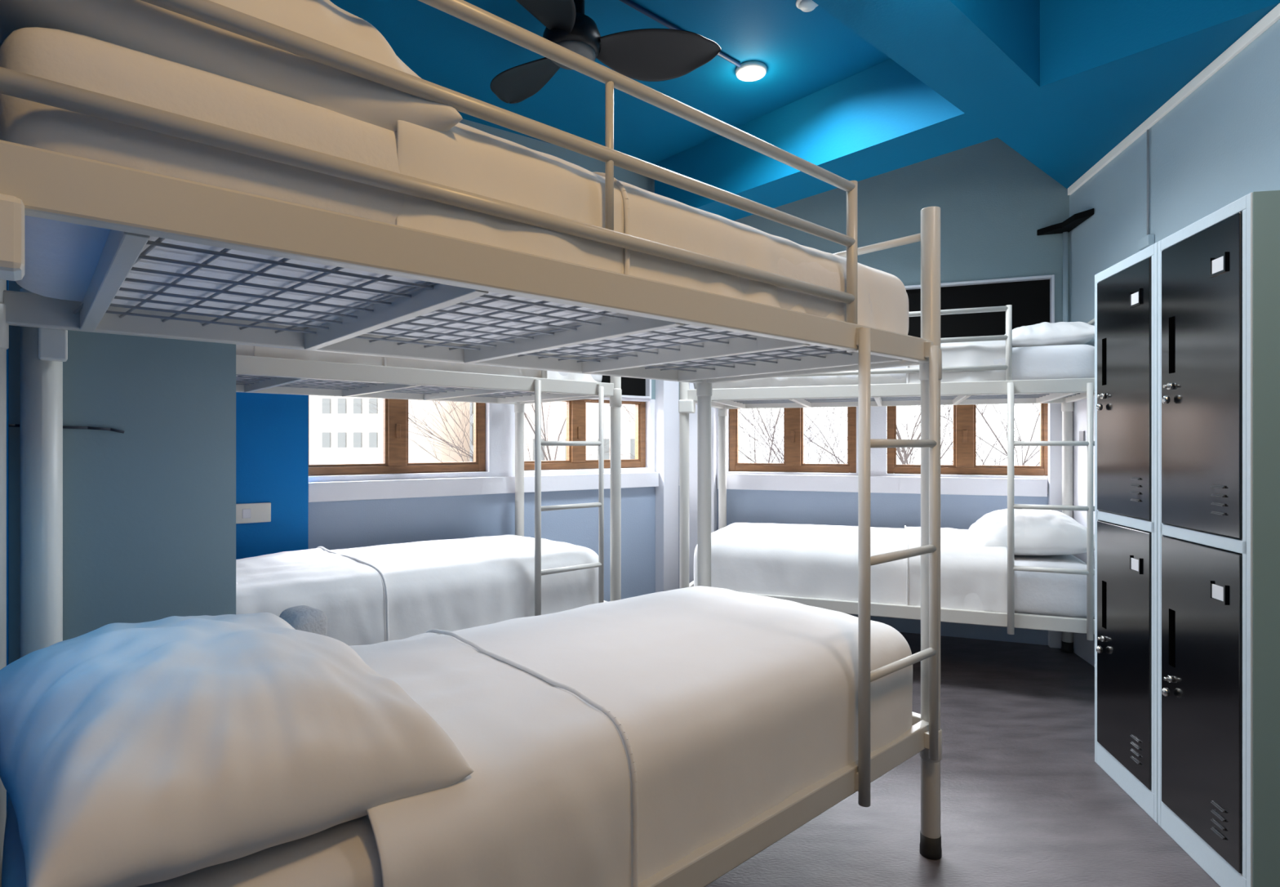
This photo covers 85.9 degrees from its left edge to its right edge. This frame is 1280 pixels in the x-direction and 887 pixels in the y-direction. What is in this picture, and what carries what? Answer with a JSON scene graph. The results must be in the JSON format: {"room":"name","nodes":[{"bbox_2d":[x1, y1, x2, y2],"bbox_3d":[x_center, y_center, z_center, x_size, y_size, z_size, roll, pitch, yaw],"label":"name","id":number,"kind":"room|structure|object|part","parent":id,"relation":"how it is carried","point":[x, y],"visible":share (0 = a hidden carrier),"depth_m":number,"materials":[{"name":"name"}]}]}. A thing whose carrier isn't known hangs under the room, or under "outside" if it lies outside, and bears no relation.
{"room":"dormitory","nodes":[
{"label":"dormitory","id":0,"kind":"room"},
{"bbox_2d":[6,280,8,811],"bbox_3d":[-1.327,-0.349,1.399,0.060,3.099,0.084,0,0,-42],"label":"wall","id":1,"kind":"structure","parent":0,"point":[7,281],"depth_m":1.39,"materials":[{"name":"blue paint"}]},
{"bbox_2d":[19,288,67,657],"bbox_3d":[-1.249,0.440,1.439,0.074,1.520,0.102,0,0,-42],"label":"bed post","id":2,"kind":"object","parent":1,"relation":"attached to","point":[43,352],"visible":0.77,"depth_m":1.42,"materials":[{"name":"white metal"}]},
{"bbox_2d":[8,280,235,663],"bbox_3d":[-1.238,-0.349,1.616,0.482,3.099,0.120,0,0,-42],"label":"wall partition","id":3,"kind":"structure","parent":0,"point":[149,508],"depth_m":1.60,"materials":[{"name":"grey paint"}]},
{"bbox_2d":[8,423,124,433],"bbox_3d":[-1.275,-0.033,1.495,0.246,0.020,0.006,0,0,-42],"label":"cable","id":4,"kind":"object","parent":3,"relation":"attached to","point":[10,424],"visible":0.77,"depth_m":1.53,"materials":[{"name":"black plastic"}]},
{"bbox_2d":[235,391,308,559],"bbox_3d":[-2.167,-0.349,3.172,1.155,3.099,0.075,0,0,-35],"label":"wall","id":5,"kind":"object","parent":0,"point":[272,429],"depth_m":3.40,"materials":[{"name":"blue paint"}]},
{"bbox_2d":[235,502,271,523],"bbox_3d":[-1.932,0.338,3.297,0.285,0.095,0.022,0,0,-35],"label":"panel","id":6,"kind":"object","parent":5,"relation":"attached to","point":[246,513],"visible":0.46,"depth_m":3.33,"materials":[{"name":"white plastic"}]},
{"bbox_2d":[242,508,250,518],"bbox_3d":[-1.896,0.338,3.312,0.036,0.045,0.004,0,0,-35],"label":"switch","id":7,"kind":"object","parent":6,"relation":"attached to","point":[246,512],"depth_m":3.31,"materials":[{"name":"white paint"}]},
{"bbox_2d":[308,118,655,601],"bbox_3d":[-1.276,-0.450,3.949,3.828,3.300,0.160,0,0,-35],"label":"wall","id":8,"kind":"structure","parent":0,"point":[340,524],"depth_m":4.18,"materials":[{"name":"paint"}]},
{"bbox_2d":[308,395,485,475],"bbox_3d":[-1.365,-0.062,3.873,1.031,0.461,0.082,0,0,-35],"label":"window","id":9,"kind":"structure","parent":8,"relation":"in","point":[395,411],"depth_m":3.85,"materials":[{"name":"brown wood"}]},
{"bbox_3d":[-1.587,-0.078,3.728,0.415,0.406,0.040,0,0,-35],"label":"sash","id":10,"kind":"part","parent":9,"relation":"part of","materials":[{"name":"clear glass"}]},
{"bbox_3d":[-1.351,-0.070,3.841,0.024,0.080,0.014,0,0,-35],"label":"handle","id":11,"kind":"part","parent":9,"relation":"part of","materials":[{"name":"brown wood"}]},
{"bbox_3d":[-1.161,-0.078,4.031,0.430,0.406,0.040,0,0,-35],"label":"sash","id":12,"kind":"part","parent":9,"relation":"part of","materials":[{"name":"clear glass"}]},
{"bbox_2d":[308,471,658,502],"bbox_3d":[-0.793,0.250,4.164,2.231,0.100,0.050,0,0,-35],"label":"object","id":13,"kind":"structure","parent":8,"relation":"attached to","point":[318,491],"depth_m":3.94,"materials":[{"name":"white paint"}]},
{"bbox_2d":[524,399,645,470],"bbox_3d":[-0.385,-0.062,4.569,1.016,0.461,0.082,0,0,-35],"label":"window","id":14,"kind":"structure","parent":8,"relation":"in","point":[575,410],"depth_m":4.54,"materials":[{"name":"brown wood"}]},
{"bbox_3d":[-0.617,-0.078,4.417,0.375,0.406,0.040,0,0,-35],"label":"sash","id":15,"kind":"part","parent":14,"relation":"part of","materials":[{"name":"clear glass"}]},
{"bbox_3d":[-0.398,-0.070,4.518,0.024,0.080,0.014,0,0,-35],"label":"handle","id":16,"kind":"part","parent":14,"relation":"part of","materials":[{"name":"brown wood"}]},
{"bbox_3d":[-0.198,-0.078,4.716,0.455,0.406,0.040,0,0,-35],"label":"sash","id":17,"kind":"part","parent":14,"relation":"part of","materials":[{"name":"clear glass"}]},
{"bbox_2d":[601,375,651,399],"bbox_3d":[-0.356,-0.655,4.529,1.016,0.686,0.080,0,0,-35],"label":"window","id":18,"kind":"structure","parent":8,"relation":"in","point":[632,388],"depth_m":4.76,"materials":[{"name":"white paint"}]},
{"bbox_2d":[655,379,679,591],"bbox_3d":[0.190,-0.349,4.832,0.135,3.098,0.100,0,0,-35],"label":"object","id":19,"kind":"structure","parent":8,"relation":"attached to","point":[667,392],"depth_m":4.79,"materials":[{"name":"white paint"}]},
{"bbox_2d":[329,0,890,164],"bbox_3d":[-0.535,-1.950,1.084,4.862,0.100,7.772,0,0,11],"label":"ceiling","id":20,"kind":"structure","parent":0,"point":[803,54],"depth_m":3.40,"materials":[{"name":"blue paint"}]},
{"bbox_2d":[489,0,721,103],"bbox_3d":[-0.170,-1.736,2.788,1.017,0.326,1.071,0,0,0],"label":"ceiling fan","id":21,"kind":"object","parent":20,"relation":"hanging from","point":[648,55],"visible":0.91,"depth_m":2.86,"materials":[{"name":"grey"}]},
{"bbox_3d":[-0.525,-1.631,3.076,0.275,0.083,0.535,0,0,-31],"label":"blade","id":22,"kind":"part","parent":21,"relation":"part of","materials":[{"name":"black plastic"}]},
{"bbox_3d":[-0.379,-1.631,2.469,0.275,0.083,0.535,0,0,29],"label":"blade","id":23,"kind":"part","parent":21,"relation":"part of","materials":[{"name":"black plastic"}]},
{"bbox_3d":[0.074,-1.631,2.899,0.535,0.083,0.276,0,0,0],"label":"blade","id":24,"kind":"part","parent":21,"relation":"part of","materials":[{"name":"black plastic"}]},
{"bbox_2d":[619,0,741,66],"bbox_3d":[0.105,-1.888,3.081,1.050,0.020,0.020,0,0,-42],"label":"conduit","id":25,"kind":"object","parent":20,"relation":"attached to","point":[628,2],"visible":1,"depth_m":3.06,"materials":[{"name":"blue"}]},
{"bbox_2d":[735,60,767,81],"bbox_3d":[0.564,-1.885,3.490,0.160,0.030,0.160,0,0,0],"label":"recessed light","id":26,"kind":"object","parent":20,"relation":"in","point":[752,70],"visible":0.99,"depth_m":3.46,"materials":[{"name":"white plastic"}]},
{"bbox_2d":[795,0,817,12],"bbox_3d":[0.722,-1.883,2.950,0.104,0.033,0.104,0,0,0],"label":"smoke detector","id":27,"kind":"object","parent":20,"relation":"attached to","point":[806,6],"visible":0.91,"depth_m":2.94,"materials":[{"name":"white plastic"}]},
{"bbox_2d":[654,0,1279,220],"bbox_3d":[0.854,-1.700,2.483,2.654,0.399,4.284,0,0,16],"label":"ceiling beam","id":28,"kind":"structure","parent":20,"relation":"attached to","point":[1061,83],"depth_m":2.95,"materials":[{"name":"blue paint"}]},
{"bbox_2d":[716,137,1069,644],"bbox_3d":[1.473,-0.450,4.530,2.416,3.300,0.160,0,0,20],"label":"wall","id":29,"kind":"structure","parent":0,"point":[993,201],"depth_m":4.30,"materials":[{"name":"paint"}]},
{"bbox_2d":[688,382,716,582],"bbox_3d":[0.424,-0.349,4.788,0.210,3.098,0.090,0,0,20],"label":"trim","id":30,"kind":"structure","parent":29,"relation":"attached to","point":[692,416],"depth_m":4.76,"materials":[{"name":"white paint"}]},
{"bbox_2d":[728,406,856,472],"bbox_3d":[1.030,-0.048,4.684,0.851,0.481,0.082,0,0,20],"label":"window","id":31,"kind":"structure","parent":29,"relation":"in","point":[793,417],"depth_m":4.65,"materials":[{"name":"brown wood"}]},
{"bbox_3d":[0.839,-0.063,4.767,0.349,0.426,0.040,0,0,20],"label":"sash","id":32,"kind":"part","parent":31,"relation":"part of","materials":[{"name":"clear glass"}]},
{"bbox_3d":[1.034,-0.045,4.646,0.024,0.080,0.014,0,0,20],"label":"handle","id":33,"kind":"part","parent":31,"relation":"part of","materials":[{"name":"brown wood"}]},
{"bbox_3d":[1.244,-0.063,4.615,0.316,0.426,0.040,0,0,20],"label":"sash","id":34,"kind":"part","parent":31,"relation":"part of","materials":[{"name":"clear glass"}]},
{"bbox_2d":[717,473,1047,496],"bbox_3d":[1.475,0.263,4.422,1.996,0.105,0.040,0,0,20],"label":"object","id":35,"kind":"structure","parent":29,"relation":"attached to","point":[847,483],"depth_m":4.37,"materials":[{"name":"white paint"}]},
{"bbox_2d":[886,403,1048,475],"bbox_3d":[2.043,-0.048,4.305,0.934,0.481,0.082,0,0,20],"label":"window","id":36,"kind":"structure","parent":29,"relation":"in","point":[964,416],"depth_m":4.28,"materials":[{"name":"brown wood"}]},
{"bbox_3d":[1.821,-0.063,4.400,0.365,0.426,0.040,0,0,20],"label":"sash","id":37,"kind":"part","parent":36,"relation":"part of","materials":[{"name":"clear glass"}]},
{"bbox_3d":[2.023,-0.045,4.277,0.024,0.080,0.014,0,0,20],"label":"handle","id":38,"kind":"part","parent":36,"relation":"part of","materials":[{"name":"brown wood"}]},
{"bbox_3d":[2.265,-0.063,4.234,0.383,0.426,0.040,0,0,20],"label":"sash","id":39,"kind":"part","parent":36,"relation":"part of","materials":[{"name":"clear glass"}]},
{"bbox_2d":[904,274,1054,337],"bbox_3d":[2.026,-0.655,4.259,0.934,0.686,0.080,0,0,20],"label":"window","id":40,"kind":"structure","parent":29,"relation":"in","point":[1032,298],"depth_m":4.22,"materials":[{"name":"black glass"}]},
{"bbox_2d":[1048,403,1062,648],"bbox_3d":[2.456,0.400,4.051,0.080,1.600,0.050,0,0,20],"label":"trim","id":41,"kind":"structure","parent":29,"relation":"attached to","point":[1055,413],"depth_m":4.03,"materials":[{"name":"white paint"}]},
{"bbox_2d":[705,631,1220,886],"bbox_3d":[-0.535,1.240,1.084,4.862,0.080,7.772,0,0,11],"label":"floor","id":42,"kind":"structure","parent":0,"point":[1026,801],"depth_m":2.24,"materials":[{"name":"grey concrete"}]},
{"bbox_2d":[235,354,622,615],"bbox_3d":[-1.173,0.258,3.093,2.091,1.885,0.981,0,0,-42],"label":"bunk bed","id":43,"kind":"object","parent":42,"relation":"on","point":[279,375],"visible":0.32,"depth_m":3.21,"materials":[{"name":"beige metal"}]},
{"bbox_3d":[-1.478,-0.267,3.437,1.990,0.065,0.030,0,0,-42],"label":"rail","id":44,"kind":"part","parent":43,"relation":"part of","materials":[{"name":"beige metal"}]},
{"bbox_2d":[235,344,602,394],"bbox_3d":[-1.178,-0.373,3.096,1.969,0.199,0.854,0,0,-42],"label":"mattress","id":45,"kind":"object","parent":43,"relation":"on","point":[241,349],"visible":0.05,"depth_m":2.89,"materials":[{"name":"white fabric"}]},
{"bbox_2d":[253,346,598,382],"bbox_3d":[-1.035,-0.414,3.231,1.585,0.261,0.895,0,0,-42],"label":"duvet","id":46,"kind":"object","parent":45,"relation":"on","point":[260,351],"visible":0.06,"depth_m":2.73,"materials":[{"name":"white fabric"}]},
{"bbox_3d":[-0.880,-0.267,2.765,1.990,0.065,0.030,0,0,-42],"label":"rail","id":47,"kind":"part","parent":43,"relation":"part of","materials":[{"name":"beige metal"}]},
{"bbox_3d":[-0.721,0.246,4.112,0.054,1.863,0.054,0,0,-42],"label":"post","id":48,"kind":"part","parent":43,"relation":"part of","materials":[{"name":"beige metal"}]},
{"bbox_3d":[-0.421,-0.267,3.776,0.030,0.065,0.860,0,0,-42],"label":"rail","id":49,"kind":"part","parent":43,"relation":"part of","materials":[{"name":"beige metal"}]},
{"bbox_3d":[-0.122,0.246,3.440,0.054,1.863,0.054,0,0,-42],"label":"post","id":50,"kind":"part","parent":43,"relation":"part of","materials":[{"name":"beige metal"}]},
{"bbox_3d":[-1.178,0.700,3.096,1.968,0.264,0.852,0,0,-42],"label":"mattress","id":51,"kind":"object","parent":43,"relation":"on","visible":0},
{"bbox_2d":[235,533,598,645],"bbox_3d":[-1.060,0.654,3.205,1.652,0.344,0.935,0,0,-42],"label":"duvet","id":52,"kind":"object","parent":51,"relation":"on","point":[372,594],"visible":0.81,"depth_m":2.87,"materials":[{"name":"white fabric"}]},
{"bbox_2d":[0,0,942,886],"bbox_3d":[-0.201,0.258,1.663,2.091,1.885,0.981,0,0,-42],"label":"bunk bed","id":53,"kind":"object","parent":42,"relation":"on","point":[135,205],"visible":0.68,"depth_m":1.33,"materials":[{"name":"beige metal"}]},
{"bbox_3d":[-1.264,0.246,1.332,0.054,1.863,0.054,0,0,-42],"label":"post","id":54,"kind":"part","parent":53,"relation":"part of","materials":[{"name":"beige metal"}]},
{"bbox_2d":[1,793,382,886],"bbox_3d":[-0.206,0.700,1.667,1.971,0.264,0.855,0,0,-42],"label":"mattress","id":55,"kind":"object","parent":53,"relation":"on","point":[344,854],"visible":0.08,"depth_m":0.95,"materials":[{"name":"white fabric"}]},
{"bbox_2d":[0,612,473,886],"bbox_3d":[-0.719,0.439,1.128,0.776,0.284,0.533,0,0,41],"label":"pillow","id":56,"kind":"object","parent":55,"relation":"on","point":[132,754],"visible":1,"depth_m":0.91,"materials":[{"name":"white fabric"}]},
{"bbox_2d":[349,585,912,886],"bbox_3d":[-0.064,0.654,1.800,1.582,0.340,0.928,0,0,-42],"label":"duvet","id":57,"kind":"object","parent":55,"relation":"on","point":[605,744],"visible":0.69,"depth_m":1.41,"materials":[{"name":"white fabric"}]},
{"bbox_2d":[279,604,327,635],"bbox_3d":[-0.782,0.450,1.594,0.121,0.137,0.082,0,0,40],"label":"folded towel","id":58,"kind":"object","parent":57,"relation":"on","point":[301,617],"visible":0.4,"depth_m":1.56,"materials":[{"name":"grey fabric"}]},
{"bbox_3d":[-0.506,-0.267,2.007,1.990,0.065,0.030,0,0,-42],"label":"rail","id":59,"kind":"part","parent":53,"relation":"part of","materials":[{"name":"beige metal"}]},
{"bbox_3d":[-0.067,-0.502,1.193,1.605,0.304,0.025,0,0,-42],"label":"guard rail","id":60,"kind":"part","parent":53,"relation":"part of","materials":[{"name":"beige metal"}]},
{"bbox_2d":[0,26,908,366],"bbox_3d":[-0.206,-0.372,1.667,1.969,0.198,0.851,0,0,-42],"label":"mattress","id":61,"kind":"object","parent":53,"relation":"on","point":[61,258],"visible":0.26,"depth_m":0.90,"materials":[{"name":"white fabric"}]},
{"bbox_2d":[0,0,462,132],"bbox_3d":[-0.758,-0.581,1.157,0.568,0.353,0.900,0,0,-41],"label":"pillow","id":62,"kind":"object","parent":61,"relation":"on","point":[140,25],"visible":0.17,"depth_m":0.87,"materials":[{"name":"white fabric"}]},
{"bbox_2d":[275,120,907,366],"bbox_3d":[-0.050,-0.413,1.809,1.556,0.260,0.892,0,0,-42],"label":"duvet","id":63,"kind":"object","parent":61,"relation":"on","point":[465,157],"visible":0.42,"depth_m":1.20,"materials":[{"name":"white fabric"}]},
{"bbox_3d":[0.092,-0.267,1.335,1.990,0.065,0.030,0,0,-42],"label":"rail","id":64,"kind":"part","parent":53,"relation":"part of","materials":[{"name":"beige metal"}]},
{"bbox_3d":[0.251,0.246,2.682,0.054,1.863,0.054,0,0,-42],"label":"post","id":65,"kind":"part","parent":53,"relation":"part of","materials":[{"name":"beige metal"}]},
{"bbox_3d":[0.092,0.838,1.335,1.990,0.065,0.030,0,0,-42],"label":"rail","id":66,"kind":"part","parent":53,"relation":"part of","materials":[{"name":"beige metal"}]},
{"bbox_3d":[0.551,-0.267,2.346,0.030,0.065,0.860,0,0,-42],"label":"rail","id":67,"kind":"part","parent":53,"relation":"part of","materials":[{"name":"beige metal"}]},
{"bbox_3d":[0.551,0.838,2.346,0.030,0.065,0.860,0,0,-42],"label":"rail","id":68,"kind":"part","parent":53,"relation":"part of","materials":[{"name":"beige metal"}]},
{"bbox_3d":[0.850,0.246,2.010,0.054,1.863,0.054,0,0,-42],"label":"post","id":69,"kind":"part","parent":53,"relation":"part of","materials":[{"name":"beige metal"}]},
{"bbox_2d":[678,304,1094,653],"bbox_3d":[1.352,0.258,3.882,2.091,1.885,0.981,0,0,20],"label":"bunk bed","id":70,"kind":"object","parent":42,"relation":"on","point":[1065,392],"visible":0.4,"depth_m":3.43,"materials":[{"name":"beige metal"}]},
{"bbox_3d":[0.247,0.246,3.823,0.054,1.863,0.054,0,0,20],"label":"post","id":71,"kind":"part","parent":70,"relation":"part of","materials":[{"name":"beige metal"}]},
{"bbox_3d":[0.404,0.838,4.245,0.030,0.065,0.860,0,0,20],"label":"rail","id":72,"kind":"part","parent":70,"relation":"part of","materials":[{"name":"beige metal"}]},
{"bbox_3d":[0.404,-0.267,4.245,0.030,0.065,0.860,0,0,20],"label":"rail","id":73,"kind":"part","parent":70,"relation":"part of","materials":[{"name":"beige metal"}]},
{"bbox_3d":[0.560,0.246,4.667,0.054,1.863,0.054,0,0,20],"label":"post","id":74,"kind":"part","parent":70,"relation":"part of","materials":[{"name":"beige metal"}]},
{"bbox_3d":[1.198,-0.267,3.470,1.990,0.065,0.030,0,0,20],"label":"rail","id":75,"kind":"part","parent":70,"relation":"part of","materials":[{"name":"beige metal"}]},
{"bbox_2d":[693,551,1094,617],"bbox_3d":[1.351,0.700,3.889,1.970,0.264,0.852,0,0,20],"label":"mattress","id":76,"kind":"object","parent":70,"relation":"on","point":[1037,593],"visible":0.27,"depth_m":3.24,"materials":[{"name":"white fabric"}]},
{"bbox_2d":[693,522,1007,613],"bbox_3d":[1.175,0.653,3.962,1.582,0.343,0.930,0,0,20],"label":"duvet","id":77,"kind":"object","parent":76,"relation":"on","point":[820,561],"visible":0.8,"depth_m":3.58,"materials":[{"name":"white fabric"}]},
{"bbox_2d":[968,508,1094,555],"bbox_3d":[2.054,0.458,3.632,0.529,0.226,0.740,0,0,20],"label":"pillow","id":78,"kind":"object","parent":76,"relation":"on","point":[1036,531],"visible":0.8,"depth_m":3.36,"materials":[{"name":"white fabric"}]},
{"bbox_2d":[693,344,1094,400],"bbox_3d":[1.351,-0.372,3.889,1.971,0.199,0.854,0,0,20],"label":"mattress","id":79,"kind":"object","parent":70,"relation":"on","point":[1064,361],"visible":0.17,"depth_m":3.23,"materials":[{"name":"white fabric"}]},
{"bbox_2d":[711,339,1005,388],"bbox_3d":[1.173,-0.411,3.958,1.586,0.256,0.903,0,0,20],"label":"duvet","id":80,"kind":"object","parent":79,"relation":"on","point":[971,353],"visible":0.23,"depth_m":3.37,"materials":[{"name":"white fabric"}]},
{"bbox_2d":[1004,321,1094,346],"bbox_3d":[2.100,-0.544,3.615,0.439,0.156,0.660,0,0,20],"label":"pillow","id":81,"kind":"object","parent":79,"relation":"on","point":[1045,333],"visible":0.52,"depth_m":3.35,"materials":[{"name":"white fabric"}]},
{"bbox_3d":[1.512,-0.267,4.313,1.990,0.065,0.030,0,0,20],"label":"rail","id":82,"kind":"part","parent":70,"relation":"part of","materials":[{"name":"beige metal"}]},
{"bbox_3d":[0.999,-0.502,3.544,1.605,0.304,0.025,0,0,20],"label":"guard rail","id":83,"kind":"part","parent":70,"relation":"part of","materials":[{"name":"beige metal"}]},
{"bbox_3d":[1.198,0.838,3.470,1.990,0.065,0.030,0,0,20],"label":"rail","id":84,"kind":"part","parent":70,"relation":"part of","materials":[{"name":"beige metal"}]},
{"bbox_3d":[2.463,0.246,3.960,0.054,1.863,0.054,0,0,20],"label":"post","id":85,"kind":"part","parent":70,"relation":"part of","materials":[{"name":"beige metal"}]},
{"bbox_3d":[2.307,-0.267,3.538,0.030,0.065,0.860,0,0,20],"label":"rail","id":86,"kind":"part","parent":70,"relation":"part of","materials":[{"name":"beige metal"}]},
{"bbox_2d":[1094,241,1157,822],"bbox_3d":[1.870,0.282,2.343,0.460,1.836,0.434,0,0,11],"label":"locker","id":87,"kind":"object","parent":42,"relation":"on","point":[1126,292],"visible":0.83,"depth_m":2.34,"materials":[{"name":"grey metal"}]},
{"bbox_3d":[1.680,0.700,2.384,0.020,0.824,0.368,0,0,11],"label":"door","id":88,"kind":"part","parent":87,"relation":"part of","materials":[{"name":"black metal"}]},
{"bbox_3d":[1.680,-0.175,2.384,0.020,0.845,0.368,0,0,11],"label":"door","id":89,"kind":"part","parent":87,"relation":"part of","materials":[{"name":"black metal"}]},
{"bbox_2d":[1157,190,1279,886],"bbox_3d":[1.785,0.282,1.913,0.460,1.836,0.437,0,0,11],"label":"locker","id":90,"kind":"object","parent":42,"relation":"on","point":[1219,274],"visible":1,"depth_m":1.85,"materials":[{"name":"grey metal"}]},
{"bbox_3d":[1.596,0.700,1.955,0.020,0.824,0.368,0,0,11],"label":"door","id":91,"kind":"part","parent":90,"relation":"part of","materials":[{"name":"black metal"}]},
{"bbox_3d":[1.596,-0.175,1.955,0.020,0.845,0.368,0,0,11],"label":"door","id":92,"kind":"part","parent":90,"relation":"part of","materials":[{"name":"black metal"}]},
{"bbox_3d":[1.760,0.282,1.697,0.426,1.836,0.003,0,0,11],"label":"panel","id":93,"kind":"part","parent":90,"relation":"part of","materials":[{"name":"grey metal"}]},
{"bbox_2d":[1069,18,1279,346],"bbox_3d":[1.968,-0.450,0.797,0.161,3.300,6.800,0,0,11],"label":"wall","id":94,"kind":"structure","parent":0,"point":[1220,145],"depth_m":2.89,"materials":[{"name":"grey paint"}]},
{"bbox_2d":[1036,208,1093,235],"bbox_3d":[2.446,-1.258,3.911,0.152,0.035,0.382,0,0,0],"label":"corner shelf","id":95,"kind":"object","parent":94,"relation":"attached to","point":[1077,219],"visible":1,"depth_m":3.93,"materials":[{"name":"black"}]},
{"bbox_2d":[1062,231,1068,321],"bbox_3d":[2.496,-0.029,4.031,0.027,2.418,0.028,0,0,0],"label":"pipe","id":96,"kind":"object","parent":94,"relation":"attached to","point":[1065,234],"visible":0.34,"depth_m":4.02,"materials":[{"name":"grey metal"}]},
{"bbox_2d":[1079,431,1084,440],"bbox_3d":[2.462,-0.035,3.829,0.008,0.070,0.060,0,0,11],"label":"wall switch","id":97,"kind":"object","parent":94,"relation":"attached to","point":[1082,433],"visible":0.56,"depth_m":3.82,"materials":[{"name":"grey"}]},
{"bbox_2d":[1072,396,1094,666],"bbox_3d":[2.476,0.340,3.831,0.020,1.720,0.350,0,0,11],"label":"trim","id":98,"kind":"structure","parent":94,"relation":"attached to","point":[1083,647],"depth_m":3.85,"materials":[{"name":"white paint"}]},
{"bbox_2d":[1137,234,1154,250],"bbox_3d":[2.342,-0.930,3.180,0.029,0.050,0.090,0,0,11],"label":"junction box","id":99,"kind":"object","parent":94,"relation":"attached to","point":[1148,240],"visible":0.78,"depth_m":3.16,"materials":[{"name":"blue paint"}]},
{"bbox_2d":[1146,128,1149,235],"bbox_3d":[2.349,-1.205,3.179,0.009,0.490,0.009,0,0,0],"label":"cable","id":100,"kind":"object","parent":94,"relation":"attached to","point":[1148,130],"visible":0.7,"depth_m":3.17,"materials":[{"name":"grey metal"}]},
{"bbox_2d":[1067,3,1279,195],"bbox_3d":[1.976,-1.476,1.295,0.020,0.042,5.580,0,0,11],"label":"trim","id":101,"kind":"structure","parent":94,"relation":"attached to","point":[1273,15],"depth_m":2.86,"materials":[{"name":"white"}]},
{"label":"outside","id":102,"kind":"structure","parent":0,"visible":0},
{"bbox_3d":[0.000,8.300,74.500,120.000,0.200,131.000,0,0,0],"label":"ground","id":103,"kind":"structure","parent":102,"visible":0},
{"bbox_2d":[309,395,312,464],"bbox_3d":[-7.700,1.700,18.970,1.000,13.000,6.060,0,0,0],"label":"apartment building","id":104,"kind":"structure","parent":103,"relation":"on","point":[310,396],"depth_m":16.00,"materials":[{"name":"beige"}]},
{"bbox_2d":[312,395,470,464],"bbox_3d":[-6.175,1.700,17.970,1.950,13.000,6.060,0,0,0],"label":"apartment building","id":105,"kind":"structure","parent":103,"relation":"on","point":[340,426],"depth_m":15.00,"materials":[{"name":"beige"}]},
{"bbox_2d":[470,402,473,461],"bbox_3d":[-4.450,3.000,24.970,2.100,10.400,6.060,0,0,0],"label":"office building","id":106,"kind":"structure","parent":103,"relation":"on","point":[472,403],"depth_m":22.00,"materials":[{"name":"grey"}]},
{"bbox_2d":[337,397,748,463],"bbox_3d":[-2.254,1.971,13.384,9.751,12.468,9.317,0,0,-29],"label":"bare tree","id":107,"kind":"object","parent":103,"relation":"on","point":[525,414],"visible":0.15,"depth_m":12.98,"materials":[{"name":"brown plant"}]},
{"bbox_2d":[524,401,635,460],"bbox_3d":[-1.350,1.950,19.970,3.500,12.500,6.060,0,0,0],"label":"apartment building","id":108,"kind":"structure","parent":103,"relation":"on","point":[592,411],"depth_m":17.00,"materials":[{"name":"beige"}]},
{"bbox_2d":[524,404,950,463],"bbox_3d":[1.124,1.703,12.281,8.751,13.035,7.144,0,0,28],"label":"bare tree","id":109,"kind":"object","parent":103,"relation":"on","point":[778,414],"visible":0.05,"depth_m":12.38,"materials":[{"name":"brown plant"}]},
{"bbox_2d":[609,404,1039,465],"bbox_3d":[3.646,1.388,10.338,9.463,13.655,6.684,0,0,31],"label":"bare tree","id":110,"kind":"object","parent":103,"relation":"on","point":[906,455],"visible":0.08,"depth_m":10.14,"materials":[{"name":"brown plant"}]},
{"bbox_2d":[738,406,1039,465],"bbox_3d":[3.837,1.865,13.591,8.542,12.723,7.954,0,0,21],"label":"bare tree","id":111,"kind":"object","parent":103,"relation":"on","point":[809,428],"visible":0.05,"depth_m":13.22,"materials":[{"name":"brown plant"}]},
{"bbox_2d":[764,403,1039,465],"bbox_3d":[5.795,1.558,9.519,9.830,13.332,7.490,0,0,-24],"label":"bare tree","id":112,"kind":"object","parent":103,"relation":"on","point":[977,409],"visible":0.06,"depth_m":9.67,"materials":[{"name":"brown plant"}]}
]}

